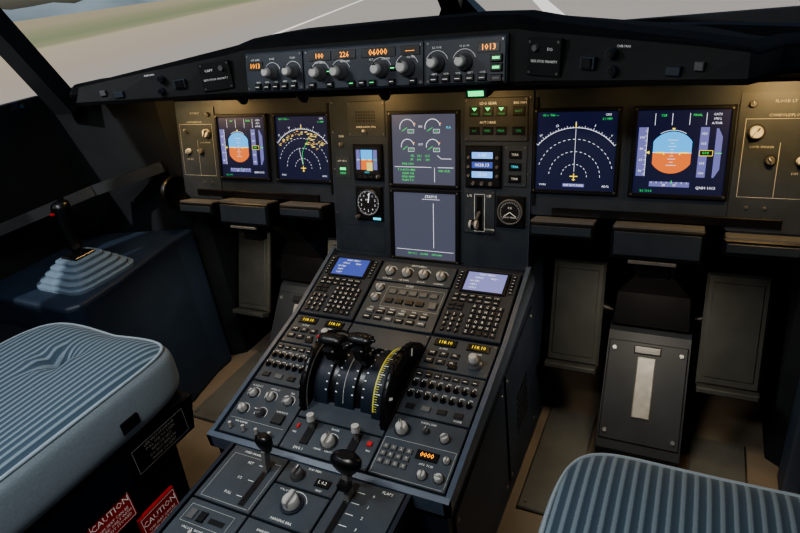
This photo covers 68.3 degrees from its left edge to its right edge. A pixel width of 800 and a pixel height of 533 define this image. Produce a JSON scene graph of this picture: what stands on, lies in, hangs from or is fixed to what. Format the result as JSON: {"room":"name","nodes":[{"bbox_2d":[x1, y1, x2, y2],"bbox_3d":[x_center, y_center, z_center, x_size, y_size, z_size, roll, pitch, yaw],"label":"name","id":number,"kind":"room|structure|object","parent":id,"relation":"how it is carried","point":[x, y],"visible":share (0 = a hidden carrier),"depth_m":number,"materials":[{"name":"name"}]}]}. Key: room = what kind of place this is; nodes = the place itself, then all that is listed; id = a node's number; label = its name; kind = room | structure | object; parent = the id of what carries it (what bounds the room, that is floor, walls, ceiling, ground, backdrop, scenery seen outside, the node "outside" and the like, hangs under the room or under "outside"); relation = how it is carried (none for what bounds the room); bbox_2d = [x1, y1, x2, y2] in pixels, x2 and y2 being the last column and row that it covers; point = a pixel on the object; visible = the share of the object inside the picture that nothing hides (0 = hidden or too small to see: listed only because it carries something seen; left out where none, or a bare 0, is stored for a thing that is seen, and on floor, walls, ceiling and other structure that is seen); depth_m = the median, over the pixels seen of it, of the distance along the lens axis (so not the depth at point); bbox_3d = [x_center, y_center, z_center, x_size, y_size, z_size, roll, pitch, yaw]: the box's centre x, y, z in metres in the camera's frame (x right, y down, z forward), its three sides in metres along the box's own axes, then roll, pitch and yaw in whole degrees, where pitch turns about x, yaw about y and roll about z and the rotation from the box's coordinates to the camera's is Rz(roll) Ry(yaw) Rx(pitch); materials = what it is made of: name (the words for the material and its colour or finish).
{"room":"control cabin","nodes":[
{"label":"control cabin","id":0,"kind":"room"},
{"bbox_2d":[0,96,308,354],"bbox_3d":[-1.074,0.196,1.399,0.400,0.930,2.450,6,30,26],"label":"wall","id":1,"kind":"structure","parent":0,"point":[45,155],"depth_m":1.76,"materials":[{"name":"black plastic"}]},
{"bbox_2d":[0,161,166,235],"bbox_3d":[-1.244,0.081,1.276,0.258,0.146,1.612,13,34,35],"label":"trim","id":2,"kind":"structure","parent":1,"relation":"attached to","point":[145,172],"depth_m":1.70,"materials":[{"name":"grey plastic"}]},
{"bbox_2d":[160,175,188,209],"bbox_3d":[-0.661,-0.218,1.737,0.014,0.100,0.100,6,30,26],"label":"outlet","id":3,"kind":"object","parent":1,"relation":"attached to","point":[172,190],"visible":0.81,"depth_m":1.73,"materials":[{"name":"black plastic"}]},
{"bbox_2d":[0,0,799,114],"bbox_3d":[-0.333,-0.334,0.553,2.798,0.692,2.262,6,30,26],"label":"window frame","id":4,"kind":"structure","parent":1,"relation":"in","point":[21,55],"depth_m":1.52,"materials":[{"name":"black plastic"}]},
{"bbox_2d":[176,309,778,532],"bbox_3d":[-0.065,0.616,1.317,2.400,0.010,2.800,6,30,26],"label":"floor","id":5,"kind":"structure","parent":0,"point":[722,437],"depth_m":1.53,"materials":[{"name":"brown carpet"}]},
{"bbox_2d":[0,322,194,532],"bbox_3d":[-0.822,0.280,0.949,0.460,1.126,0.961,6,30,26],"label":"seat","id":6,"kind":"object","parent":5,"relation":"on","point":[90,417],"visible":1,"depth_m":1.10,"materials":[{"name":"fabric"}]},
{"bbox_2d":[85,491,137,532],"bbox_3d":[-0.546,0.477,1.114,0.010,0.072,0.094,6,30,26],"label":"placard","id":7,"kind":"object","parent":6,"relation":"attached to","point":[122,511],"visible":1,"depth_m":1.12,"materials":[{"name":"red paint"}]},
{"bbox_2d":[136,485,178,532],"bbox_3d":[-0.497,0.516,1.224,0.010,0.072,0.094,6,30,26],"label":"placard","id":8,"kind":"object","parent":6,"relation":"attached to","point":[158,511],"visible":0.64,"depth_m":1.21,"materials":[{"name":"red paint"}]},
{"bbox_2d":[0,229,231,401],"bbox_3d":[-1.073,0.452,1.374,0.394,0.500,1.577,6,30,26],"label":"console","id":9,"kind":"object","parent":5,"relation":"on","point":[166,298],"visible":0.42,"depth_m":1.70},
{"bbox_2d":[36,196,133,294],"bbox_3d":[-0.861,-0.075,1.546,0.200,0.222,0.200,6,30,26],"label":"sidestick","id":10,"kind":"object","parent":9,"relation":"on","point":[82,270],"visible":1,"depth_m":1.53,"materials":[{"name":"black plastic"}]},
{"bbox_2d":[232,218,336,346],"bbox_3d":[-0.294,0.060,1.886,0.472,0.528,0.400,6,30,26],"label":"rudder pedals","id":11,"kind":"object","parent":5,"relation":"on","point":[284,266],"visible":0.38,"depth_m":1.88,"materials":[{"name":"black plastic"}]},
{"bbox_2d":[154,247,544,532],"bbox_3d":[-0.121,0.425,1.158,0.524,0.507,1.280,6,30,26],"label":"pedestal","id":12,"kind":"object","parent":5,"relation":"on","point":[449,458],"visible":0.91,"depth_m":1.14,"materials":[{"name":"black plastic"}]},
{"bbox_2d":[254,432,272,472],"bbox_3d":[-0.244,0.337,1.078,0.031,0.075,0.031,-15,28,-13],"label":"lever","id":13,"kind":"object","parent":12,"relation":"attached to","point":[263,440],"visible":1,"depth_m":1.06,"materials":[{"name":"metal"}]},
{"bbox_2d":[298,328,348,410],"bbox_3d":[-0.149,0.244,1.271,0.016,0.220,0.220,6,30,26],"label":"wheel","id":14,"kind":"object","parent":12,"relation":"attached to","point":[306,388],"visible":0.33,"depth_m":1.19,"materials":[{"name":"black plastic"}]},
{"bbox_2d":[300,255,382,321],"bbox_3d":[-0.141,0.048,1.434,0.146,0.074,0.179,6,30,26],"label":"keypad","id":15,"kind":"object","parent":12,"relation":"on","point":[344,284],"visible":1,"depth_m":1.42,"materials":[{"name":"black plastic"}]},
{"bbox_2d":[330,449,361,501],"bbox_3d":[-0.088,0.352,0.993,0.060,0.087,0.044,6,30,26],"label":"lever","id":16,"kind":"object","parent":12,"relation":"attached to","point":[347,462],"visible":1,"depth_m":0.98,"materials":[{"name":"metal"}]},
{"bbox_2d":[314,332,400,420],"bbox_3d":[-0.070,0.225,1.218,0.158,0.246,0.184,6,30,26],"label":"throttle quadrant","id":17,"kind":"object","parent":12,"relation":"attached to","point":[352,375],"visible":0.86,"depth_m":1.16,"materials":[{"name":"black plastic"}]},
{"bbox_2d":[379,341,425,432],"bbox_3d":[0.015,0.262,1.192,0.016,0.220,0.220,6,30,26],"label":"wheel","id":18,"kind":"object","parent":12,"relation":"attached to","point":[403,364],"visible":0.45,"depth_m":1.13,"materials":[{"name":"black plastic"}]},
{"bbox_2d":[433,268,521,345],"bbox_3d":[0.171,0.082,1.282,0.146,0.074,0.179,6,30,26],"label":"keypad","id":19,"kind":"object","parent":12,"relation":"on","point":[478,306],"visible":1,"depth_m":1.27,"materials":[{"name":"black plastic"}]},
{"bbox_2d":[174,81,799,269],"bbox_3d":[0.064,-0.202,1.399,1.550,0.397,0.124,6,30,26],"label":"panel","id":20,"kind":"object","parent":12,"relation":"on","point":[763,193],"visible":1,"depth_m":1.27,"materials":[{"name":"black plastic"}]},
{"bbox_2d":[179,198,219,214],"bbox_3d":[-0.567,-0.172,1.696,0.127,0.048,0.067,6,30,26],"label":"footrest","id":21,"kind":"object","parent":20,"relation":"attached to","point":[192,205],"visible":0.93,"depth_m":1.67,"materials":[{"name":"grey plastic"}]},
{"bbox_2d":[214,113,271,180],"bbox_3d":[-0.427,-0.322,1.597,0.176,0.172,0.046,6,30,26],"label":"display","id":22,"kind":"object","parent":20,"relation":"attached to","point":[242,139],"visible":1,"depth_m":1.60,"materials":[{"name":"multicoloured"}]},
{"bbox_2d":[219,197,283,240],"bbox_3d":[-0.407,-0.131,1.626,0.168,0.120,0.080,6,30,26],"label":"tray table","id":23,"kind":"object","parent":20,"relation":"attached to","point":[253,216],"visible":1,"depth_m":1.59,"materials":[{"name":"black plastic"}]},
{"bbox_2d":[271,112,332,183],"bbox_3d":[-0.251,-0.303,1.512,0.176,0.172,0.046,6,30,26],"label":"display","id":24,"kind":"object","parent":20,"relation":"attached to","point":[302,141],"visible":1,"depth_m":1.51,"materials":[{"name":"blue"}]},
{"bbox_2d":[279,201,334,220],"bbox_3d":[-0.244,-0.146,1.536,0.134,0.049,0.067,6,30,26],"label":"footrest","id":25,"kind":"object","parent":20,"relation":"attached to","point":[290,209],"visible":1,"depth_m":1.51,"materials":[{"name":"grey plastic"}]},
{"bbox_2d":[352,144,383,180],"bbox_3d":[-0.080,-0.251,1.429,0.080,0.085,0.038,6,30,26],"label":"indicator","id":26,"kind":"object","parent":20,"relation":"attached to","point":[367,158],"visible":1,"depth_m":1.43,"materials":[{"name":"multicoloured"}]},
{"bbox_2d":[355,186,383,220],"bbox_3d":[-0.079,-0.153,1.456,0.074,0.083,0.039,6,30,26],"label":"gauge","id":27,"kind":"object","parent":20,"relation":"attached to","point":[369,199],"visible":1,"depth_m":1.45,"materials":[{"name":"black plastic"}]},
{"bbox_2d":[387,110,460,189],"bbox_3d":[0.053,-0.269,1.361,0.182,0.172,0.046,6,30,26],"label":"display","id":28,"kind":"object","parent":20,"relation":"attached to","point":[424,145],"visible":1,"depth_m":1.36,"materials":[{"name":"black glass"}]},
{"bbox_2d":[389,188,459,264],"bbox_3d":[0.058,-0.096,1.409,0.182,0.172,0.046,6,30,26],"label":"display","id":29,"kind":"object","parent":20,"relation":"attached to","point":[424,224],"visible":1,"depth_m":1.41,"materials":[{"name":"black glass"}]},
{"bbox_2d":[70,10,799,105],"bbox_3d":[0.009,-0.433,1.234,1.960,0.169,0.659,6,30,26],"label":"shield","id":30,"kind":"object","parent":20,"relation":"on","point":[546,49],"visible":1,"depth_m":0.95,"materials":[{"name":"black plastic"}]},
{"bbox_2d":[234,96,247,104],"bbox_3d":[-0.344,-0.366,1.280,0.024,0.031,0.029,6,30,26],"label":"lamp fixture","id":31,"kind":"object","parent":30,"relation":"attached to","point":[243,100],"visible":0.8,"depth_m":1.27,"materials":[{"name":"black plastic"}]},
{"bbox_2d":[295,94,308,102],"bbox_3d":[-0.201,-0.350,1.211,0.024,0.031,0.029,6,30,26],"label":"lamp fixture","id":32,"kind":"object","parent":30,"relation":"attached to","point":[303,98],"visible":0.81,"depth_m":1.21,"materials":[{"name":"black plastic"}]},
{"bbox_2d":[245,33,509,92],"bbox_3d":[-0.071,-0.364,1.085,0.550,0.079,0.056,6,30,26],"label":"control panel","id":33,"kind":"object","parent":30,"relation":"attached to","point":[482,59],"visible":1,"depth_m":1.06,"materials":[{"name":"black plastic"}]},
{"bbox_2d":[377,91,390,100],"bbox_3d":[-0.031,-0.332,1.128,0.024,0.031,0.029,6,30,26],"label":"lamp fixture","id":34,"kind":"object","parent":30,"relation":"attached to","point":[384,95],"visible":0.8,"depth_m":1.12,"materials":[{"name":"black plastic"}]},
{"bbox_2d":[465,87,492,97],"bbox_3d":[0.137,-0.304,1.023,0.038,0.014,0.036,6,30,26],"label":"indicator light","id":35,"kind":"object","parent":30,"relation":"attached to","point":[482,92],"visible":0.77,"depth_m":1.01,"materials":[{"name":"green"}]},
{"bbox_2d":[465,189,495,233],"bbox_3d":[0.172,-0.115,1.323,0.072,0.098,0.069,6,30,26],"label":"lever","id":36,"kind":"object","parent":20,"relation":"attached to","point":[479,204],"visible":1,"depth_m":1.33,"materials":[{"name":"black plastic"}]},
{"bbox_2d":[465,145,501,187],"bbox_3d":[0.184,-0.220,1.305,0.082,0.091,0.033,6,30,26],"label":"digital clock","id":37,"kind":"object","parent":20,"relation":"attached to","point":[483,168],"visible":1,"depth_m":1.30,"materials":[{"name":"black plastic"}]},
{"bbox_2d":[496,195,525,227],"bbox_3d":[0.244,-0.120,1.305,0.064,0.069,0.024,6,30,26],"label":"pressure gauge","id":38,"kind":"object","parent":20,"relation":"attached to","point":[510,210],"visible":1,"depth_m":1.30,"materials":[{"name":"black plastic"}]},
{"bbox_2d":[529,216,598,240],"bbox_3d":[0.347,-0.082,1.249,0.134,0.049,0.067,6,30,26],"label":"footrest","id":39,"kind":"object","parent":20,"relation":"attached to","point":[539,226],"visible":1,"depth_m":1.22,"materials":[{"name":"grey plastic"}]},
{"bbox_2d":[531,106,622,195],"bbox_3d":[0.360,-0.237,1.215,0.176,0.172,0.046,6,30,26],"label":"display","id":40,"kind":"object","parent":20,"relation":"attached to","point":[578,150],"visible":1,"depth_m":1.21,"materials":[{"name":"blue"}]},
{"bbox_2d":[610,221,705,280],"bbox_3d":[0.513,-0.030,1.179,0.168,0.120,0.080,6,30,26],"label":"tray table","id":41,"kind":"object","parent":20,"relation":"attached to","point":[657,248],"visible":1,"depth_m":1.15,"materials":[{"name":"black plastic"}]},
{"bbox_2d":[627,104,737,200],"bbox_3d":[0.536,-0.217,1.129,0.176,0.172,0.046,6,30,26],"label":"display","id":42,"kind":"object","parent":20,"relation":"attached to","point":[678,151],"visible":1,"depth_m":1.13,"materials":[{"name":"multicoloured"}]},
{"bbox_2d":[721,232,799,261],"bbox_3d":[0.670,-0.037,1.094,0.127,0.048,0.067,6,30,26],"label":"footrest","id":43,"kind":"object","parent":20,"relation":"attached to","point":[773,247],"visible":1,"depth_m":1.07,"materials":[{"name":"grey plastic"}]},
{"bbox_2d":[543,258,774,466],"bbox_3d":[0.614,0.159,1.445,0.472,0.528,0.400,6,30,26],"label":"rudder pedals","id":44,"kind":"object","parent":5,"relation":"on","point":[643,397],"visible":0.95,"depth_m":1.40,"materials":[{"name":"black plastic"}]},
{"bbox_2d":[538,453,799,532],"bbox_3d":[0.260,0.408,0.468,0.460,1.068,0.961,6,30,26],"label":"seat","id":45,"kind":"object","parent":5,"relation":"on","point":[596,492],"visible":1,"depth_m":0.79,"materials":[{"name":"fabric"}]},
{"bbox_2d":[777,379,799,493],"bbox_3d":[0.615,0.636,0.553,0.394,0.500,1.577,6,30,26],"label":"console","id":46,"kind":"object","parent":5,"relation":"on","point":[788,476],"visible":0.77,"depth_m":1.18},
{"bbox_2d":[287,6,799,328],"bbox_3d":[0.334,-0.280,1.936,1.600,0.930,0.030,6,30,26],"label":"wall","id":47,"kind":"structure","parent":0,"point":[550,248],"depth_m":1.79,"materials":[{"name":"black plastic"}]},
{"bbox_2d":[760,259,799,466],"bbox_3d":[0.680,0.387,0.546,0.400,0.930,2.450,6,30,26],"label":"console","id":48,"kind":"structure","parent":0,"point":[780,378],"depth_m":1.34},
{"label":"outside","id":49,"kind":"structure","parent":0,"visible":0},
{"bbox_2d":[0,0,799,104],"bbox_3d":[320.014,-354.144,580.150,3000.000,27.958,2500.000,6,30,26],"label":"ground","id":50,"kind":"structure","parent":49,"point":[83,41],"depth_m":77.68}
]}

